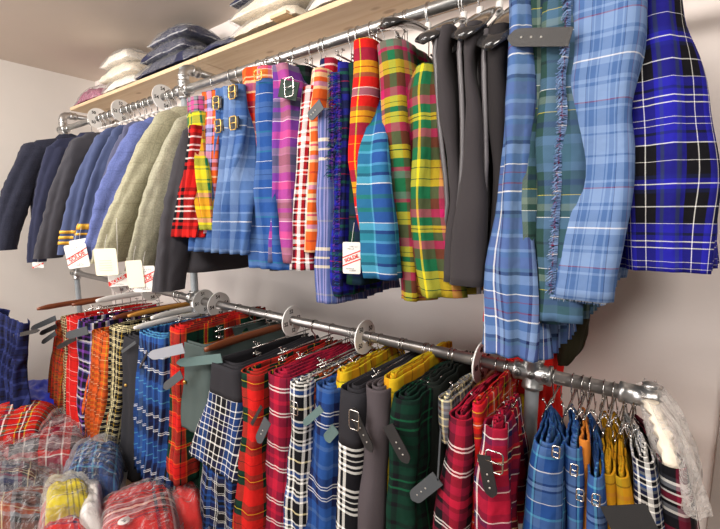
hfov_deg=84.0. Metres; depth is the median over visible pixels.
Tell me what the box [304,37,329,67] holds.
hanger
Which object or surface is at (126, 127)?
jacket
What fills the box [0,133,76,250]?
jacket
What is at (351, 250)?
price tag
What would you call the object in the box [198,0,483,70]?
shelf board
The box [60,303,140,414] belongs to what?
tartan kilt
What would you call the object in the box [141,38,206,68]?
packet
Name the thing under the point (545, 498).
tartan kilt
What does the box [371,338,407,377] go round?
hanger
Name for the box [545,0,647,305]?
tartan kilt
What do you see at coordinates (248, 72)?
tartan kilt
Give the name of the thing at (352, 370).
tartan kilt
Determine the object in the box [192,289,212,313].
divider
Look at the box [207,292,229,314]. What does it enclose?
divider
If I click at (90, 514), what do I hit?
tartan kilt
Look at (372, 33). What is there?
hanger
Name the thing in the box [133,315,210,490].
tartan kilt
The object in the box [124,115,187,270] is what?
jacket
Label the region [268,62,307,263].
tartan kilt
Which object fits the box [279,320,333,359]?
hanger
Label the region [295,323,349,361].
hanger
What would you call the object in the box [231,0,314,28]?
packet
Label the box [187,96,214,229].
tartan kilt
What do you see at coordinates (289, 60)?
hanger
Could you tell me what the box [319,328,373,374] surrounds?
hanger
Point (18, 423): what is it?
tartan kilt
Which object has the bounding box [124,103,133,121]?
hook
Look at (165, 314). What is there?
hanger
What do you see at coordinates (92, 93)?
packet
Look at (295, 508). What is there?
tartan kilt
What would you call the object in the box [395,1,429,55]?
hanger
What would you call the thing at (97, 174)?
jacket
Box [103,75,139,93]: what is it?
packet
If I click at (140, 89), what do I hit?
shelf board
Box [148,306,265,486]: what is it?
tartan kilt
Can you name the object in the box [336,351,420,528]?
tartan kilt
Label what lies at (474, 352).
hanger
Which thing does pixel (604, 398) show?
hanger
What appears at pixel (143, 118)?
hook
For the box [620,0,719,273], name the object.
tartan kilt
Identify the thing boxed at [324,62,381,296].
tartan kilt
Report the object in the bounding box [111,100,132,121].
divider
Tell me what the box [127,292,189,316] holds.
hanger
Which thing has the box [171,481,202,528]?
tartan kilt
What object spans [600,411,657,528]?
tartan kilt
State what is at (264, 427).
strap
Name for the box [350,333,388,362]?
hanger
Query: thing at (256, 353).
hanger
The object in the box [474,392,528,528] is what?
tartan kilt
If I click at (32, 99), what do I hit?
wall
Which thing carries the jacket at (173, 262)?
hanging from the hanger
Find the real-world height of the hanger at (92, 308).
0.184 m
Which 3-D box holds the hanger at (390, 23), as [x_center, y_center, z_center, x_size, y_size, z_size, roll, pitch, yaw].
[0.192,-0.661,1.128,0.070,0.148,0.450,5,9,36]
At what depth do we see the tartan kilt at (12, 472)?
1.81 m
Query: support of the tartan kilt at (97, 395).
hanging from the hanger
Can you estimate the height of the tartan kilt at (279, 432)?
0.665 m
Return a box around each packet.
[28,379,53,403]
[74,88,106,105]
[99,62,149,85]
[101,49,146,70]
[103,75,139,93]
[136,49,203,79]
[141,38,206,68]
[150,24,221,48]
[199,37,236,54]
[230,0,253,9]
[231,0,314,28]
[234,5,308,39]
[270,10,293,23]
[308,0,336,10]
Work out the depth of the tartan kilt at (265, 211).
1.24 m
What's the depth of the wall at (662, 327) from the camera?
1.23 m
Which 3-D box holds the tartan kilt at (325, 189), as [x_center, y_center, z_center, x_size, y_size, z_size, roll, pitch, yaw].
[-0.006,-0.181,1.251,0.140,0.555,0.387,5,9,36]
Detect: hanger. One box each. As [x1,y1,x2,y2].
[37,288,133,309]
[71,297,101,305]
[88,286,141,310]
[96,286,147,312]
[96,292,151,302]
[108,297,162,316]
[112,291,182,319]
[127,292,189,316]
[133,311,199,328]
[141,291,178,322]
[150,304,203,319]
[175,314,209,322]
[204,310,291,351]
[214,307,270,339]
[252,327,309,356]
[260,47,295,65]
[272,41,312,63]
[278,319,332,361]
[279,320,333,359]
[286,38,321,64]
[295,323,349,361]
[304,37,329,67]
[316,327,365,371]
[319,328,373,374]
[335,26,358,61]
[338,331,374,366]
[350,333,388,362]
[351,17,387,59]
[370,10,404,41]
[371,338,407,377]
[378,1,432,44]
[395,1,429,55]
[415,0,466,44]
[449,352,474,392]
[451,0,503,40]
[452,0,487,53]
[470,357,498,394]
[473,354,496,387]
[476,7,508,50]
[502,396,518,406]
[541,369,562,420]
[561,373,579,424]
[571,375,587,429]
[579,376,596,428]
[593,379,608,437]
[603,381,617,440]
[614,400,628,447]
[624,402,638,449]
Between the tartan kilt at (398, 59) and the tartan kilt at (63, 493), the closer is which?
the tartan kilt at (398, 59)
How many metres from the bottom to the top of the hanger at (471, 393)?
0.096 m
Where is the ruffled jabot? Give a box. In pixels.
[642,397,680,468]
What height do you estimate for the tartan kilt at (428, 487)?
0.502 m
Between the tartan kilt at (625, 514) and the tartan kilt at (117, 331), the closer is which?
the tartan kilt at (625, 514)
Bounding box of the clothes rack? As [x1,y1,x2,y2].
[56,0,660,528]
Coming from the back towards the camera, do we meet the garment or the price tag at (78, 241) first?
the price tag at (78, 241)
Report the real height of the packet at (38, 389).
0.176 m
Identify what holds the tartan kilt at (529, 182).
hanging from the hanger
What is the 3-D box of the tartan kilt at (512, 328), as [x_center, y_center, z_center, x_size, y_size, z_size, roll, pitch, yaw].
[0.429,-0.197,0.940,0.168,0.744,0.429,5,9,36]
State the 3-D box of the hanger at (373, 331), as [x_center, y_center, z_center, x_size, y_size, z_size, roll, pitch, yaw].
[0.022,0.287,1.328,0.027,0.116,0.300,5,9,36]
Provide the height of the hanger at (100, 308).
0.167 m
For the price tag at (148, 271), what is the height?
0.149 m
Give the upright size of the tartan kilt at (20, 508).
0.162 m
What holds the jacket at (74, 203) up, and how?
hanging from the hanger
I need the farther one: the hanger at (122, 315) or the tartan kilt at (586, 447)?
the hanger at (122, 315)
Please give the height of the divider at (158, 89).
0.119 m
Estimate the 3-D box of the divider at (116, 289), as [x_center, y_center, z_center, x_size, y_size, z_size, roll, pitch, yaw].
[-1.453,0.115,2.430,0.005,0.119,0.119,5,9,36]
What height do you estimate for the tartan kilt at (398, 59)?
0.629 m
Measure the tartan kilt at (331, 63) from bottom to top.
0.614 m
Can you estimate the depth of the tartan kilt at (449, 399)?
1.00 m
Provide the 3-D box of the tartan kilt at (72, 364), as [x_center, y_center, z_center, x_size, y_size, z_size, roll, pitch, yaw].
[-1.474,0.651,2.375,0.371,0.800,0.492,5,9,36]
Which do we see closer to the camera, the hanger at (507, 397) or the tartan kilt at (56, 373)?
the hanger at (507, 397)
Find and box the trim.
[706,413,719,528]
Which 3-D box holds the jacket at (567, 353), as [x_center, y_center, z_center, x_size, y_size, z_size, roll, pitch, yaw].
[0.596,0.049,1.124,0.105,0.452,0.145,5,9,36]
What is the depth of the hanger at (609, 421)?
0.93 m
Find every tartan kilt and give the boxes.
[0,308,39,408]
[0,400,61,450]
[0,408,86,472]
[0,444,44,491]
[0,461,63,528]
[30,316,63,412]
[37,490,85,528]
[41,469,93,528]
[56,303,156,428]
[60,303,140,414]
[62,433,127,498]
[65,306,169,439]
[79,472,103,528]
[80,326,108,441]
[99,312,203,444]
[100,478,183,528]
[119,331,142,481]
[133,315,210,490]
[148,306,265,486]
[171,125,205,237]
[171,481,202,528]
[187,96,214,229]
[188,84,256,254]
[188,333,320,483]
[192,462,202,488]
[200,464,236,528]
[202,90,218,232]
[232,337,342,528]
[242,66,258,145]
[248,65,289,270]
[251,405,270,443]
[265,341,354,528]
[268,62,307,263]
[283,346,375,528]
[289,85,314,270]
[295,65,313,84]
[303,349,377,425]
[304,67,332,252]
[305,373,340,528]
[308,99,399,303]
[314,57,342,253]
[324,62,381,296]
[336,345,404,387]
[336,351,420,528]
[346,62,384,284]
[348,37,379,229]
[348,361,408,528]
[356,98,402,280]
[377,38,437,301]
[383,360,456,528]
[384,341,452,489]
[407,62,482,298]
[410,350,473,519]
[433,371,502,528]
[438,367,490,443]
[470,359,517,528]
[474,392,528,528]
[482,0,576,362]
[507,0,600,323]
[521,0,560,324]
[522,405,566,528]
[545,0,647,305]
[564,403,584,528]
[579,407,590,528]
[586,413,606,528]
[599,410,615,528]
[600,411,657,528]
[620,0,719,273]
[624,412,664,528]
[634,414,699,528]
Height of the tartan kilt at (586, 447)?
0.267 m
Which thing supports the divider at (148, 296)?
hanging from the clothes rack
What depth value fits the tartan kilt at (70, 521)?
1.47 m
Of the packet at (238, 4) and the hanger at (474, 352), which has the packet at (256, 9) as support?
the packet at (238, 4)
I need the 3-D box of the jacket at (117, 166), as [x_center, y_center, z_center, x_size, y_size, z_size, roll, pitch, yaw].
[-0.884,-0.378,1.856,0.204,0.661,0.722,7,10,43]
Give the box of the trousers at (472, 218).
[449,20,492,287]
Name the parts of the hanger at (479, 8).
arm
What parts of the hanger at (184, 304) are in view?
arm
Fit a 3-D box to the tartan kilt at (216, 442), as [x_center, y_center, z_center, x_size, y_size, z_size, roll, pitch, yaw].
[-0.398,0.506,1.587,0.334,0.405,0.465,5,9,36]
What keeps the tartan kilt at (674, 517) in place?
hanging from the hanger at (633, 407)
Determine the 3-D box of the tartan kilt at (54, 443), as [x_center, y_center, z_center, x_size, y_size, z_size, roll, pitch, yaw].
[-1.705,0.943,2.138,0.534,0.199,0.843,-5,9,-35]
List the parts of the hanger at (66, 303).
arm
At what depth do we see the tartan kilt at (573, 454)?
0.83 m
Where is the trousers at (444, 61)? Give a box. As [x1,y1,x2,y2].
[432,24,465,281]
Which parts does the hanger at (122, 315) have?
arm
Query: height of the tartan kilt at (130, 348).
0.716 m
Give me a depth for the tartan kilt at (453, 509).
0.90 m
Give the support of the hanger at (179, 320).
hanging from the clothes rack
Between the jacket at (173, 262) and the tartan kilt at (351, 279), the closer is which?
the tartan kilt at (351, 279)
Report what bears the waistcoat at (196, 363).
hanging from the hanger at (230, 341)
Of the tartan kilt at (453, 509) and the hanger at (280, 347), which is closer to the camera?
the tartan kilt at (453, 509)
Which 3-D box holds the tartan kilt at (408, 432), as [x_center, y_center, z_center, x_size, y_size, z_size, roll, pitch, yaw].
[0.205,0.514,1.153,0.151,0.437,0.456,5,9,36]
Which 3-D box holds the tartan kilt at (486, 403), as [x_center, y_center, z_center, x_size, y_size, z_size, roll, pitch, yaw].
[0.368,0.476,1.064,0.047,0.378,0.396,5,9,36]
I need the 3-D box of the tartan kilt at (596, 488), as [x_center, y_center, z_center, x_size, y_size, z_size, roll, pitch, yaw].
[0.524,0.480,0.883,0.083,0.210,0.243,5,9,36]
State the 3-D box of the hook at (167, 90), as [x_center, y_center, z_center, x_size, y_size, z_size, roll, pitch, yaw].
[-0.905,-0.784,1.916,0.010,0.100,0.064,5,9,36]
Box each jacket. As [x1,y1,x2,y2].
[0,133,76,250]
[26,132,94,262]
[33,126,116,258]
[57,121,133,254]
[73,125,124,239]
[84,117,153,258]
[90,106,187,263]
[102,121,138,177]
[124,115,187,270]
[152,127,277,291]
[557,318,589,365]
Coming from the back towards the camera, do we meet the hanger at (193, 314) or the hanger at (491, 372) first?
the hanger at (193, 314)
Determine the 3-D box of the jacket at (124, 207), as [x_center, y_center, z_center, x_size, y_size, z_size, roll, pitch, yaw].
[-0.738,-0.364,1.731,0.746,0.673,0.257,-7,10,-43]
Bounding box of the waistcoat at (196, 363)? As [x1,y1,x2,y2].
[176,319,285,432]
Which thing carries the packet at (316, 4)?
on the shelf board at (336, 17)
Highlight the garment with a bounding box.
[636,378,712,520]
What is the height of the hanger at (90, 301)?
0.082 m
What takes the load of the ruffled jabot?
attached to the garment
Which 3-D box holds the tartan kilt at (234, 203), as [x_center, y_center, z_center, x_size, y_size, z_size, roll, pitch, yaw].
[-0.405,-0.323,1.470,0.394,0.534,0.390,5,9,36]
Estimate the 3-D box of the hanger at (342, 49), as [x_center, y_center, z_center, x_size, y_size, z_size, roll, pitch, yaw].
[0.003,-0.676,1.277,0.027,0.154,0.250,5,9,36]
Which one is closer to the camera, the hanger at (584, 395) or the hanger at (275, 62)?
the hanger at (584, 395)
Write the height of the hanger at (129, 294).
0.071 m
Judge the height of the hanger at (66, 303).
0.084 m
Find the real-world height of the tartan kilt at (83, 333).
0.752 m
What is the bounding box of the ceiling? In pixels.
[0,0,240,81]
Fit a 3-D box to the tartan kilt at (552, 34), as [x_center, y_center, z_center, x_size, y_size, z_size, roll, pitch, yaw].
[0.492,-0.229,0.904,0.158,0.646,0.450,7,10,44]
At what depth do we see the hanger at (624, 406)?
0.90 m
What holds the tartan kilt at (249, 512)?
hanging from the hanger at (280, 347)
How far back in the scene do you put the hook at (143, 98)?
2.04 m
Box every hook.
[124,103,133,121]
[129,102,140,120]
[134,100,144,119]
[141,98,151,116]
[146,96,155,115]
[165,90,174,109]
[170,88,176,108]
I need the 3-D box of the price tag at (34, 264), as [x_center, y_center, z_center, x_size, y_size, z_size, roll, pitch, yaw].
[-1.711,-0.023,2.126,0.060,0.088,0.012,0,7,-2]
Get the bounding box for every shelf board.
[70,57,241,117]
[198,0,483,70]
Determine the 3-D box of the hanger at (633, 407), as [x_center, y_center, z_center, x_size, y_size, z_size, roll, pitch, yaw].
[0.638,0.337,0.933,0.027,0.117,0.190,5,9,36]
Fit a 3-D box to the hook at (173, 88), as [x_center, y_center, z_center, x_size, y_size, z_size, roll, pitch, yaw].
[-0.868,-0.781,1.889,0.010,0.100,0.064,5,9,36]
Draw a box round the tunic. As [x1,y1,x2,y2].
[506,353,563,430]
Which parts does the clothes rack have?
post, wall arm, post, wall arm, rail, rail, post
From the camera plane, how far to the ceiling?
2.20 m
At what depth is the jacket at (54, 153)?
2.30 m
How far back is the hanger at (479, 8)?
1.01 m
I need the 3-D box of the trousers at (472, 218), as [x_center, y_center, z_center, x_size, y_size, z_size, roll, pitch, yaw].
[0.345,-0.251,1.017,0.093,0.565,0.390,5,9,36]
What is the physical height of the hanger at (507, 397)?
0.096 m
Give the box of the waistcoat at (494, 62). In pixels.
[477,22,508,293]
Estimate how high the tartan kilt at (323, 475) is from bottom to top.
0.561 m
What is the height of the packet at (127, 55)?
0.115 m
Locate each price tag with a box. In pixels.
[32,262,43,267]
[64,232,89,268]
[69,230,90,261]
[93,235,118,275]
[107,218,127,286]
[125,246,144,287]
[133,254,154,291]
[343,226,359,273]
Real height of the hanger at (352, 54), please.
0.199 m
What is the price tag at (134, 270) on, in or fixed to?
hanging from the jacket at (145, 236)
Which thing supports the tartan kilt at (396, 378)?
hanging from the hanger
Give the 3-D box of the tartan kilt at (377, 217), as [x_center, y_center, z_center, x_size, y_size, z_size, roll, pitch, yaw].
[0.160,-0.237,1.158,0.162,0.505,0.484,5,9,36]
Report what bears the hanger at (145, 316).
hanging from the clothes rack
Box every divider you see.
[87,108,109,127]
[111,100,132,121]
[111,286,128,292]
[141,292,160,300]
[152,84,175,109]
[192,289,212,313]
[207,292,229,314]
[282,306,301,335]
[354,320,374,353]
[472,342,489,382]
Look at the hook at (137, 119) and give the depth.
2.12 m
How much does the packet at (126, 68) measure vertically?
0.130 m
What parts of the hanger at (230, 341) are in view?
arm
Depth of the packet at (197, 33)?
2.04 m
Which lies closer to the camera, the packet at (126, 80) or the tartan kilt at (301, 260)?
the tartan kilt at (301, 260)
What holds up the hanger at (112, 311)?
hanging from the clothes rack
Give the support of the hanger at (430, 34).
hanging from the clothes rack
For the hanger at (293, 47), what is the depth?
1.32 m
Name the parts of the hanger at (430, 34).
arm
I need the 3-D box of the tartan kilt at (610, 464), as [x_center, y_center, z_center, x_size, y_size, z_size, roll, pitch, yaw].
[0.568,0.484,0.902,0.078,0.221,0.225,5,9,36]
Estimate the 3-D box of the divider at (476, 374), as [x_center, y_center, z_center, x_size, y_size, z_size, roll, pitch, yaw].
[0.344,0.278,1.135,0.005,0.119,0.119,6,9,39]
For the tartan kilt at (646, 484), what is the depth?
0.79 m
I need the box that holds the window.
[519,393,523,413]
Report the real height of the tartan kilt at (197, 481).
0.601 m
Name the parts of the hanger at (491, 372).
arm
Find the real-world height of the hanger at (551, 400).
0.107 m
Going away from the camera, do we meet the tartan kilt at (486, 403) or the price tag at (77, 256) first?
the tartan kilt at (486, 403)
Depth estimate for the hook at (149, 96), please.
2.01 m
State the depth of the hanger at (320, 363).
1.33 m
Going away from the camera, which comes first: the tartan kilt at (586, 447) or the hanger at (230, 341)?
the tartan kilt at (586, 447)
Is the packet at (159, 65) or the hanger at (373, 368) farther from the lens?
the packet at (159, 65)
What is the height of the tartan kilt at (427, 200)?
0.539 m
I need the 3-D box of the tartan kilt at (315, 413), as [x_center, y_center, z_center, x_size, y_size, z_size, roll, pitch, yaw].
[-0.077,0.636,1.344,0.159,0.608,0.497,3,8,22]
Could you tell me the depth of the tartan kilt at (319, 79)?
1.15 m
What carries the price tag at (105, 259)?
hanging from the jacket at (124, 207)
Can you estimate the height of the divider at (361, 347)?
0.119 m
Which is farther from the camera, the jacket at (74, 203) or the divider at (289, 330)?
the jacket at (74, 203)
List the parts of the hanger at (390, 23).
arm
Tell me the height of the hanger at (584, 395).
0.112 m
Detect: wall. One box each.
[0,59,112,379]
[95,0,719,528]
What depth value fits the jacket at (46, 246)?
2.05 m
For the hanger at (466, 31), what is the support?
hanging from the clothes rack
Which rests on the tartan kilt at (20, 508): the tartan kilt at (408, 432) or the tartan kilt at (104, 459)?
the tartan kilt at (104, 459)
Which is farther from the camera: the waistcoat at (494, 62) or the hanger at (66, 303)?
the hanger at (66, 303)
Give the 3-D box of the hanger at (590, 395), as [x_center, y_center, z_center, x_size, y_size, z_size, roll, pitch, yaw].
[0.566,0.326,0.985,0.027,0.107,0.190,5,9,36]
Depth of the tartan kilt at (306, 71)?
1.23 m
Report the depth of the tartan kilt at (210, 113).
1.32 m
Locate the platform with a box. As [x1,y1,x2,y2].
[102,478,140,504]
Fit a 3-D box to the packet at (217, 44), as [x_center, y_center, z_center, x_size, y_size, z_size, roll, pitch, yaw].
[-0.587,-1.029,1.902,0.299,0.068,0.249,5,9,36]
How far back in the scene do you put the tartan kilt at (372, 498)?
1.03 m
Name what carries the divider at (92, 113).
hanging from the clothes rack
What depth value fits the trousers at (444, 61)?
0.91 m
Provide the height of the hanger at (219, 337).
0.101 m
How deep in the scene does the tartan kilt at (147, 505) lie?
1.52 m
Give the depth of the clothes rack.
1.26 m
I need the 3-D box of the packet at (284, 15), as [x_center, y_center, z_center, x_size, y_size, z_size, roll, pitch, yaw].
[-0.298,-0.954,1.541,0.090,0.012,0.050,5,9,36]
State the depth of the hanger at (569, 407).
0.98 m
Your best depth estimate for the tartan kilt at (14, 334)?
2.25 m
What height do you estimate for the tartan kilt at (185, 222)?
0.369 m
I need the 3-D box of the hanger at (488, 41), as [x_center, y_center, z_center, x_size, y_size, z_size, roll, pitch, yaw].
[0.400,-0.586,0.985,0.075,0.260,0.470,5,9,36]
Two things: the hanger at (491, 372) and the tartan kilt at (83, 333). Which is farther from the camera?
the tartan kilt at (83, 333)
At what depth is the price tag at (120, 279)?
1.49 m
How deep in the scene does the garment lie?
0.81 m
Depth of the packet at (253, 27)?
1.60 m

